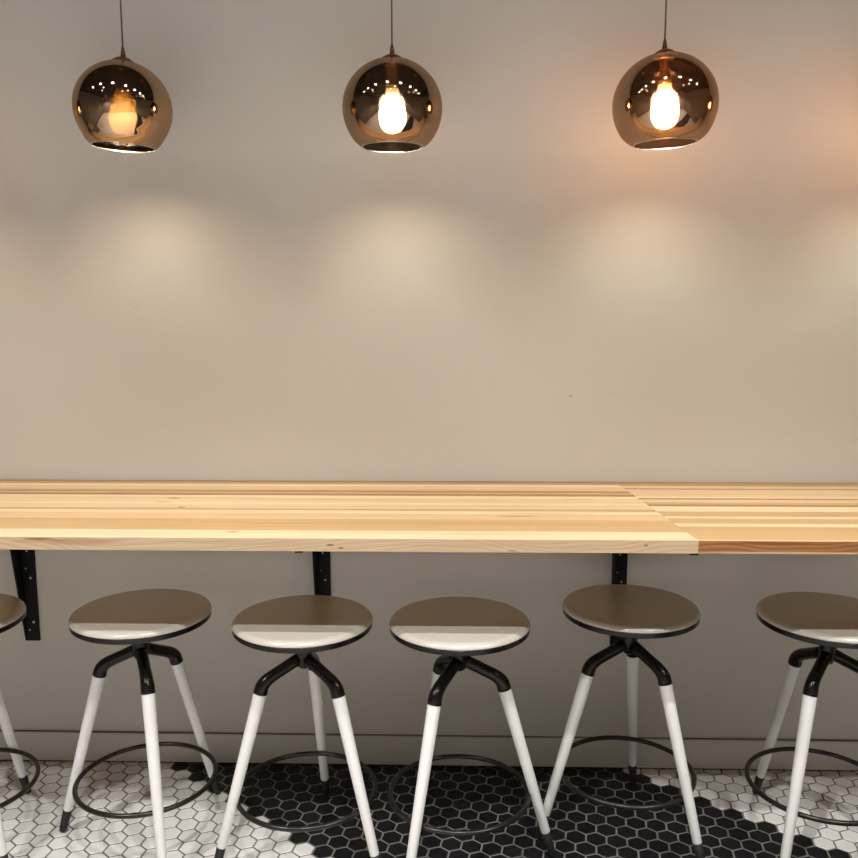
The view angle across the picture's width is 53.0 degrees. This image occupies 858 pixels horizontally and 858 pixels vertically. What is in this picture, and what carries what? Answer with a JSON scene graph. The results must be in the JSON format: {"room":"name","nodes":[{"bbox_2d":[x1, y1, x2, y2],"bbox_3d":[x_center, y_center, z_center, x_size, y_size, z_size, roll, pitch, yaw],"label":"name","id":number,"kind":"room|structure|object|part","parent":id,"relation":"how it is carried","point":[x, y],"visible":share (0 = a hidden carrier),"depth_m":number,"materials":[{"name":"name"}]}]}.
{"room":"cafe","nodes":[
{"label":"cafe","id":0,"kind":"room"},
{"bbox_2d":[0,0,857,739],"bbox_3d":[0.070,-0.374,2.544,6.400,2.950,0.120,0,8,2],"label":"wall","id":1,"kind":"structure","parent":0,"point":[528,292],"depth_m":2.49,"materials":[{"name":"beige paint"}]},
{"bbox_2d":[10,550,40,640],"bbox_3d":[-1.233,0.462,2.308,0.046,0.476,0.648,0,8,2],"label":"bracket","id":2,"kind":"object","parent":1,"relation":"attached to","point":[23,561],"visible":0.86,"depth_m":2.63,"materials":[{"name":"black metal"}]},
{"bbox_3d":[-1.224,0.418,2.625,0.045,0.475,0.005,0,8,2],"label":"wall plate","id":3,"kind":"part","parent":2,"relation":"part of","materials":[{"name":"black metal"}]},
{"bbox_2d":[295,551,330,595],"bbox_3d":[-0.315,0.464,2.284,0.049,0.476,0.647,0,8,-1],"label":"bracket","id":4,"kind":"object","parent":1,"relation":"attached to","point":[321,559],"visible":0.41,"depth_m":2.60,"materials":[{"name":"black metal"}]},
{"bbox_3d":[-0.320,0.420,2.601,0.045,0.475,0.005,0,8,2],"label":"wall plate","id":5,"kind":"part","parent":4,"relation":"part of","materials":[{"name":"black metal"}]},
{"bbox_2d":[0,480,698,553],"bbox_3d":[-1.267,0.212,2.269,3.741,0.030,0.651,0,8,2],"label":"countertop","id":6,"kind":"structure","parent":1,"relation":"attached to","point":[174,515],"depth_m":2.12,"materials":[{"name":"brown wood"}]},
{"bbox_2d":[0,730,857,769],"bbox_3d":[0.070,0.997,2.668,6.400,0.092,0.013,0,8,2],"label":"baseboard","id":7,"kind":"structure","parent":1,"relation":"attached to","point":[391,750],"depth_m":2.66,"materials":[{"name":"beige paint"}]},
{"bbox_2d":[0,760,857,771],"bbox_3d":[0.070,1.045,2.675,6.400,0.005,0.012,0,8,2],"label":"trim","id":8,"kind":"structure","parent":1,"relation":"attached to","point":[0,760],"depth_m":2.67,"materials":[{"name":"grey"}]},
{"bbox_2d":[610,553,698,644],"bbox_3d":[0.572,0.466,2.260,0.048,0.476,0.648,0,8,0],"label":"bracket","id":9,"kind":"object","parent":1,"relation":"attached to","point":[619,560],"visible":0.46,"depth_m":2.57,"materials":[{"name":"black metal"}]},
{"bbox_3d":[0.571,0.422,2.577,0.045,0.475,0.005,0,8,2],"label":"wall plate","id":10,"kind":"part","parent":9,"relation":"part of","materials":[{"name":"black metal"}]},
{"bbox_2d":[615,482,857,554],"bbox_3d":[1.898,0.218,2.183,2.719,0.030,0.651,0,8,2],"label":"countertop","id":11,"kind":"structure","parent":1,"relation":"attached to","point":[724,517],"depth_m":2.14,"materials":[{"name":"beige wood"}]},
{"bbox_2d":[0,761,857,857],"bbox_3d":[0.003,1.390,0.205,6.400,0.002,5.000,0,8,2],"label":"floor","id":12,"kind":"structure","parent":0,"point":[734,821],"depth_m":2.41,"materials":[{"name":"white tile"}]},
{"bbox_2d":[0,594,40,857],"bbox_3d":[-1.220,0.782,2.278,0.437,0.635,0.436,2,8,11],"label":"bar stool","id":13,"kind":"object","parent":12,"relation":"on","point":[12,609],"visible":1,"depth_m":2.32,"materials":[{"name":"white metal"}]},
{"bbox_3d":[-1.100,0.856,2.146,0.138,0.399,0.034,6,10,39],"label":"leg","id":14,"kind":"part","parent":13,"relation":"part of","materials":[{"name":"white metal"}]},
{"bbox_3d":[-1.227,0.479,2.203,0.354,0.014,0.354,2,8,11],"label":"seat","id":15,"kind":"part","parent":13,"relation":"part of","materials":[{"name":"brown wood"}]},
{"bbox_3d":[-1.193,0.819,2.414,0.034,0.399,0.138,2,8,11],"label":"leg","id":16,"kind":"part","parent":13,"relation":"part of","materials":[{"name":"white metal"}]},
{"bbox_2d":[59,589,220,857],"bbox_3d":[-0.740,0.786,2.248,0.437,0.635,0.436,-4,9,-26],"label":"bar stool","id":17,"kind":"object","parent":12,"relation":"on","point":[137,618],"visible":1,"depth_m":2.22,"materials":[{"name":"white metal"}]},
{"bbox_3d":[-0.920,0.836,2.294,0.138,0.399,0.034,0,8,1],"label":"leg","id":18,"kind":"part","parent":17,"relation":"part of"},
{"bbox_3d":[-0.819,0.605,2.258,0.135,0.097,0.036,0,8,3],"label":"arm","id":19,"kind":"part","parent":17,"relation":"part of"},
{"bbox_3d":[-0.747,0.474,2.234,0.354,0.014,0.354,-4,9,-26],"label":"seat","id":20,"kind":"part","parent":17,"relation":"part of","materials":[{"name":"brown wood"}]},
{"bbox_3d":[-0.726,0.614,2.195,0.036,0.097,0.135,-4,9,-26],"label":"arm","id":21,"kind":"part","parent":17,"relation":"part of"},
{"bbox_3d":[-0.681,0.857,2.137,0.034,0.399,0.138,-4,9,-26],"label":"leg","id":22,"kind":"part","parent":17,"relation":"part of","materials":[{"name":"white metal"}]},
{"bbox_3d":[-0.719,0.599,2.306,0.036,0.097,0.135,5,10,35],"label":"arm","id":23,"kind":"part","parent":17,"relation":"part of"},
{"bbox_3d":[-0.659,0.818,2.420,0.034,0.399,0.138,6,10,36],"label":"leg","id":24,"kind":"part","parent":17,"relation":"part of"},
{"bbox_2d":[214,595,379,857],"bbox_3d":[-0.317,0.784,2.255,0.437,0.635,0.436,1,8,5],"label":"bar stool","id":25,"kind":"object","parent":12,"relation":"on","point":[302,626],"visible":1,"depth_m":2.14,"materials":[{"name":"white metal"}]},
{"bbox_3d":[-0.470,0.853,2.162,0.138,0.399,0.034,-3,9,-22],"label":"leg","id":26,"kind":"part","parent":25,"relation":"part of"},
{"bbox_3d":[-0.377,0.617,2.170,0.135,0.097,0.036,-4,9,-24],"label":"arm","id":27,"kind":"part","parent":25,"relation":"part of"},
{"bbox_3d":[-0.320,0.481,2.180,0.354,0.014,0.354,1,8,5],"label":"seat","id":28,"kind":"part","parent":25,"relation":"part of","materials":[{"name":"brown wood"}]},
{"bbox_3d":[-0.314,0.604,2.262,0.036,0.097,0.135,1,8,5],"label":"arm","id":29,"kind":"part","parent":25,"relation":"part of"},
{"bbox_3d":[-0.305,0.821,2.394,0.034,0.399,0.138,1,8,5],"label":"leg","id":30,"kind":"part","parent":25,"relation":"part of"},
{"bbox_3d":[-0.267,0.618,2.161,0.135,0.097,0.036,5,9,33],"label":"arm","id":31,"kind":"part","parent":25,"relation":"part of"},
{"bbox_3d":[-0.181,0.856,2.138,0.138,0.399,0.034,5,9,32],"label":"leg","id":32,"kind":"part","parent":25,"relation":"part of","materials":[{"name":"white metal"}]},
{"bbox_2d":[388,597,555,857],"bbox_3d":[0.059,0.794,2.179,0.437,0.635,0.436,5,10,34],"label":"bar stool","id":33,"kind":"object","parent":12,"relation":"on","point":[457,629],"visible":1,"depth_m":2.13,"materials":[{"name":"white metal"}]},
{"bbox_3d":[-0.016,0.864,2.078,0.034,0.399,0.138,5,10,34],"label":"leg","id":34,"kind":"part","parent":33,"relation":"part of","materials":[{"name":"white metal"}]},
{"bbox_3d":[0.003,0.825,2.361,0.034,0.399,0.138,-4,9,-28],"label":"leg","id":35,"kind":"part","parent":33,"relation":"part of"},
{"bbox_3d":[0.050,0.607,2.239,0.036,0.097,0.135,-4,9,-26],"label":"arm","id":36,"kind":"part","parent":33,"relation":"part of"},
{"bbox_3d":[0.041,0.622,2.129,0.036,0.097,0.135,5,10,34],"label":"arm","id":37,"kind":"part","parent":33,"relation":"part of"},
{"bbox_3d":[0.077,0.483,2.163,0.354,0.014,0.354,5,10,34],"label":"seat","id":38,"kind":"part","parent":33,"relation":"part of","materials":[{"name":"brown wood"}]},
{"bbox_3d":[0.141,0.615,2.178,0.135,0.097,0.036,1,8,5],"label":"arm","id":39,"kind":"part","parent":33,"relation":"part of"},
{"bbox_3d":[0.243,0.847,2.199,0.138,0.399,0.034,1,8,7],"label":"leg","id":40,"kind":"part","parent":33,"relation":"part of","materials":[{"name":"white metal"}]},
{"bbox_2d":[535,584,704,857],"bbox_3d":[0.542,0.771,2.340,0.437,0.635,0.436,3,8,19],"label":"bar stool","id":41,"kind":"object","parent":12,"relation":"on","point":[631,613],"visible":0.98,"depth_m":2.25,"materials":[{"name":"white metal"}]},
{"bbox_3d":[0.368,0.834,2.288,0.138,0.399,0.034,-1,8,-8],"label":"leg","id":42,"kind":"part","parent":41,"relation":"part of","materials":[{"name":"white metal"}]},
{"bbox_3d":[0.468,0.601,2.272,0.135,0.097,0.036,-1,8,-10],"label":"arm","id":43,"kind":"part","parent":41,"relation":"part of"},
{"bbox_3d":[0.531,0.468,2.266,0.354,0.014,0.354,3,8,19],"label":"seat","id":44,"kind":"part","parent":41,"relation":"part of","materials":[{"name":"brown wood"}]},
{"bbox_3d":[0.552,0.591,2.345,0.036,0.097,0.135,3,8,19],"label":"arm","id":45,"kind":"part","parent":41,"relation":"part of"},
{"bbox_3d":[0.585,0.808,2.472,0.034,0.399,0.138,3,8,19],"label":"leg","id":46,"kind":"part","parent":41,"relation":"part of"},
{"bbox_3d":[0.573,0.606,2.236,0.036,0.097,0.135,-7,11,-42],"label":"arm","id":47,"kind":"part","parent":41,"relation":"part of"},
{"bbox_3d":[0.642,0.847,2.194,0.034,0.399,0.138,-8,11,-43],"label":"leg","id":48,"kind":"part","parent":41,"relation":"part of","materials":[{"name":"white wood"}]},
{"bbox_2d":[744,592,857,857],"bbox_3d":[1.004,0.787,2.218,0.437,0.635,0.436,7,11,42],"label":"bar stool","id":49,"kind":"object","parent":12,"relation":"on","point":[829,621],"visible":1,"depth_m":2.17,"materials":[{"name":"white metal"}]},
{"bbox_3d":[0.974,0.817,2.406,0.034,0.399,0.138,-3,8,-20],"label":"leg","id":50,"kind":"part","parent":49,"relation":"part of","materials":[{"name":"white metal"}]},
{"bbox_3d":[0.914,0.855,2.129,0.034,0.399,0.138,7,11,42],"label":"leg","id":51,"kind":"part","parent":49,"relation":"part of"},
{"bbox_3d":[1.007,0.599,2.279,0.036,0.097,0.135,-3,8,-18],"label":"arm","id":52,"kind":"part","parent":49,"relation":"part of"},
{"bbox_3d":[1.026,0.476,2.200,0.354,0.014,0.354,7,11,42],"label":"seat","id":53,"kind":"part","parent":49,"relation":"part of","materials":[{"name":"brown wood"}]},
{"bbox_3d":[0.982,0.614,2.171,0.036,0.097,0.135,7,11,42],"label":"arm","id":54,"kind":"part","parent":49,"relation":"part of"},
{"bbox_3d":[1.089,0.610,2.205,0.135,0.097,0.036,2,8,13],"label":"arm","id":55,"kind":"part","parent":49,"relation":"part of"},
{"bbox_3d":[-0.002,-1.532,-0.201,6.640,0.100,5.240,0,8,2],"label":"ceiling","id":56,"kind":"structure","parent":0,"visible":0},
{"bbox_2d":[72,0,172,152],"bbox_3d":[-0.777,-1.253,2.122,0.249,1.087,0.249,0,8,2],"label":"pendant lamp","id":57,"kind":"object","parent":56,"relation":"hanging from","point":[119,105],"visible":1,"depth_m":2.10,"materials":[{"name":"brown glass"}]},
{"bbox_3d":[-0.771,-1.365,2.106,0.004,0.823,0.004,0,8,2],"label":"cord","id":58,"kind":"part","parent":57,"relation":"part of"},
{"bbox_3d":[-0.776,-0.821,2.182,0.241,0.210,0.241,0,8,2],"label":"lamp shade","id":59,"kind":"part","parent":57,"relation":"part of","materials":[{"name":"brown glass"}]},
{"bbox_2d":[342,0,441,152],"bbox_3d":[-0.093,-1.251,2.103,0.251,1.088,0.251,0,8,2],"label":"pendant lamp","id":60,"kind":"object","parent":56,"relation":"hanging from","point":[391,103],"visible":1,"depth_m":2.08,"materials":[{"name":"brown glass"}]},
{"bbox_3d":[-0.092,-0.818,2.163,0.251,0.210,0.251,0,8,2],"label":"lamp shade","id":61,"kind":"part","parent":60,"relation":"part of","materials":[{"name":"brown glass"}]},
{"bbox_3d":[-0.093,-1.364,2.087,0.004,0.823,0.004,0,8,2],"label":"cord","id":62,"kind":"part","parent":60,"relation":"part of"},
{"bbox_2d":[612,0,718,149],"bbox_3d":[0.588,-1.250,2.085,0.265,1.088,0.265,0,8,2],"label":"pendant lamp","id":63,"kind":"object","parent":56,"relation":"hanging from","point":[669,98],"visible":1,"depth_m":2.06,"materials":[{"name":"brown glass"}]},
{"bbox_3d":[0.588,-0.820,2.144,0.257,0.217,0.257,0,8,2],"label":"lamp shade","id":64,"kind":"part","parent":63,"relation":"part of","materials":[{"name":"brown glass"}]},
{"bbox_3d":[0.582,-1.365,2.069,0.004,0.817,0.004,0,8,2],"label":"cord","id":65,"kind":"part","parent":63,"relation":"part of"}
]}

